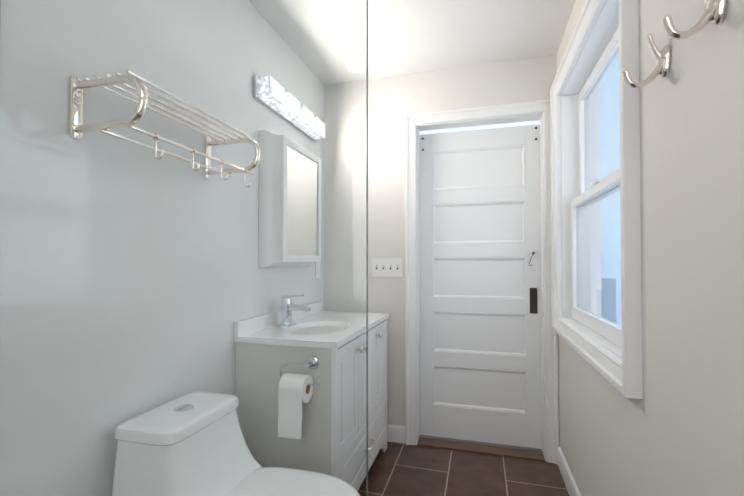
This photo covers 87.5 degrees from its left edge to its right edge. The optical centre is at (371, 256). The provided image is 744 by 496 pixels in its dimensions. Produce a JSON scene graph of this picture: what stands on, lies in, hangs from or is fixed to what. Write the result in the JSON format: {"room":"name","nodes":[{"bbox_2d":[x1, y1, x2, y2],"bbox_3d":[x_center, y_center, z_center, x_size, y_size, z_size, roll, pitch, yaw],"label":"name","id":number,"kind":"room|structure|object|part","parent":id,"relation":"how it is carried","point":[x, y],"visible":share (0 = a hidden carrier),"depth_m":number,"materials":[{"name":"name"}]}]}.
{"room":"bathroom","nodes":[
{"label":"bathroom","id":0,"kind":"room"},
{"bbox_2d":[0,0,323,495],"bbox_3d":[-0.856,-0.016,0.980,0.100,2.380,3.730,0,-1,16],"label":"wall","id":1,"kind":"structure","parent":0,"point":[75,357],"depth_m":1.17,"materials":[{"name":"painted drywall"}]},
{"bbox_2d":[69,69,260,187],"bbox_3d":[-0.606,-0.365,1.253,0.234,0.222,0.553,0,-1,16],"label":"towel rack","id":2,"kind":"object","parent":1,"relation":"attached to","point":[77,98],"depth_m":1.09,"materials":[{"name":"silver metal"}]},
{"bbox_2d":[253,75,324,141],"bbox_3d":[-0.427,-0.803,2.178,0.084,0.106,0.715,0,-1,16],"label":"sconce","id":3,"kind":"object","parent":1,"relation":"attached to","point":[311,119],"depth_m":2.03,"materials":[{"name":"white glass"}]},
{"bbox_2d":[259,130,320,266],"bbox_3d":[-0.423,-0.276,2.118,0.120,0.665,0.510,0,-1,16],"label":"medicine cabinet mirror","id":4,"kind":"object","parent":1,"relation":"attached to","point":[266,219],"depth_m":1.94,"materials":[{"name":"white mirror"}]},
{"bbox_2d":[315,262,319,277],"bbox_3d":[-0.356,0.086,2.563,0.008,0.114,0.070,0,-1,16],"label":"electrical outlet plate","id":5,"kind":"object","parent":1,"relation":"attached to","point":[317,269],"depth_m":2.55,"materials":[{"name":"white plastic"}]},
{"bbox_2d":[249,0,575,84],"bbox_3d":[-0.080,-1.259,0.782,1.710,0.100,3.730,0,-1,16],"label":"ceiling","id":6,"kind":"structure","parent":0,"point":[410,36],"depth_m":2.07,"materials":[{"name":"paint"}]},
{"bbox_2d":[323,55,555,426],"bbox_3d":[0.456,0.007,2.498,1.610,2.380,0.100,0,-1,16],"label":"wall","id":7,"kind":"structure","parent":0,"point":[393,101],"depth_m":2.56,"materials":[{"name":"paint"}]},
{"bbox_2d":[372,258,402,276],"bbox_3d":[0.102,0.074,2.535,0.200,0.118,0.015,0,-1,16],"label":"switch plate","id":8,"kind":"object","parent":7,"relation":"attached to","point":[387,267],"visible":1,"depth_m":2.53,"materials":[{"name":"white plastic"}]},
{"bbox_2d":[419,124,541,448],"bbox_3d":[0.683,0.184,2.507,0.816,2.002,0.060,0,-1,16],"label":"sliding door","id":9,"kind":"structure","parent":7,"relation":"in","point":[480,311],"depth_m":2.50,"materials":[{"name":"white wood"}]},
{"bbox_3d":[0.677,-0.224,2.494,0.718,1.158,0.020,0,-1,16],"label":"handle","id":10,"kind":"part","parent":9,"relation":"part of","materials":[{"name":"white wood"}]},
{"bbox_2d":[417,435,544,461],"bbox_3d":[0.673,1.190,2.458,0.745,0.014,0.205,0,-1,16],"label":"threshold","id":11,"kind":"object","parent":7,"relation":"attached to","point":[535,454],"depth_m":2.41,"materials":[{"name":"brown wood"}]},
{"bbox_2d":[405,99,558,463],"bbox_3d":[0.659,0.141,2.425,0.897,2.111,0.126,0,-1,16],"label":"door frame","id":12,"kind":"structure","parent":7,"relation":"attached to","point":[415,123],"depth_m":2.41,"materials":[{"name":"white wood"}]},
{"bbox_2d":[358,441,568,495],"bbox_3d":[-0.040,1.223,0.889,1.810,0.100,4.130,0,-1,16],"label":"floor","id":13,"kind":"structure","parent":0,"point":[398,469],"depth_m":2.11,"materials":[{"name":"tile"}]},
{"bbox_2d":[0,0,367,495],"bbox_3d":[-0.422,0.181,0.742,0.860,1.980,0.010,0,-1,16],"label":"glass wall","id":14,"kind":"structure","parent":13,"relation":"on","point":[366,254],"depth_m":0.74,"materials":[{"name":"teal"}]},
{"bbox_2d":[112,391,359,495],"bbox_3d":[-0.363,0.829,1.170,0.691,0.696,0.403,0,-1,16],"label":"toilet","id":15,"kind":"object","parent":13,"relation":"on","point":[139,446],"depth_m":1.18,"materials":[{"name":"white ceramic"}]},
{"bbox_2d":[234,295,388,490],"bbox_3d":[-0.246,0.692,2.011,0.508,0.995,1.026,0,-1,16],"label":"bathroom vanity","id":16,"kind":"object","parent":13,"relation":"on","point":[377,382],"visible":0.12,"depth_m":1.67,"materials":[{"name":"white wood"}]},
{"bbox_2d":[276,295,310,327],"bbox_3d":[-0.384,0.273,1.960,0.154,0.159,0.156,0,-1,16],"label":"faucet","id":17,"kind":"object","parent":16,"relation":"on","point":[284,300],"depth_m":1.95,"materials":[{"name":"silver metal"}]},
{"bbox_3d":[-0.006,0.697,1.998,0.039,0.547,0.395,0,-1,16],"label":"knob","id":18,"kind":"part","parent":16,"relation":"part of","materials":[{"name":"white wood"}]},
{"bbox_2d":[556,0,743,495],"bbox_3d":[0.676,-0.022,0.552,0.140,2.380,3.530,0,-1,16],"label":"wall","id":19,"kind":"structure","parent":0,"point":[677,429],"depth_m":0.87,"materials":[{"name":"paint"}]},
{"bbox_2d":[387,424,580,495],"bbox_3d":[0.118,1.118,0.691,1.018,0.105,3.530,0,-1,16],"label":"baseboard","id":20,"kind":"structure","parent":19,"relation":"attached to","point":[396,433],"depth_m":2.15,"materials":[{"name":"white wood"}]},
{"bbox_2d":[550,0,641,398],"bbox_3d":[0.958,-0.283,1.646,0.183,1.379,1.174,0,-1,16],"label":"window unit","id":21,"kind":"structure","parent":19,"relation":"in","point":[597,57],"depth_m":1.66,"materials":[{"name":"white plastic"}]},
{"bbox_2d":[622,34,669,88],"bbox_3d":[0.660,-0.474,0.944,0.094,0.127,0.040,0,-1,16],"label":"robe hook","id":22,"kind":"object","parent":19,"relation":"attached to","point":[662,60],"depth_m":0.93,"materials":[{"name":"silver metal"}]},
{"bbox_2d":[649,0,725,54],"bbox_3d":[0.602,-0.477,0.736,0.094,0.127,0.040,0,-1,16],"label":"robe hook","id":23,"kind":"object","parent":19,"relation":"attached to","point":[714,12],"depth_m":0.73,"materials":[{"name":"silver metal"}]},
{"label":"outside","id":24,"kind":"structure","parent":0,"visible":0},
{"bbox_2d":[419,83,600,316],"bbox_3d":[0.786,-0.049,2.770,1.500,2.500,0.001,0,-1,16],"label":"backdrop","id":25,"kind":"structure","parent":24,"point":[592,214],"depth_m":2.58,"materials":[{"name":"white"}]},
{"bbox_2d":[599,53,621,325],"bbox_3d":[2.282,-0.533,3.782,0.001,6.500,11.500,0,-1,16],"label":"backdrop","id":26,"kind":"structure","parent":24,"point":[607,206],"depth_m":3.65,"materials":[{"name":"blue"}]},
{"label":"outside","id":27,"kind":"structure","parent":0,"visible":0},
{"bbox_2d":[602,278,615,323],"bbox_3d":[1.849,0.940,3.029,0.060,1.530,0.140,0,-1,16],"label":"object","id":28,"kind":"structure","parent":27,"point":[610,317],"depth_m":2.98,"materials":[{"name":"blue"}]}
]}

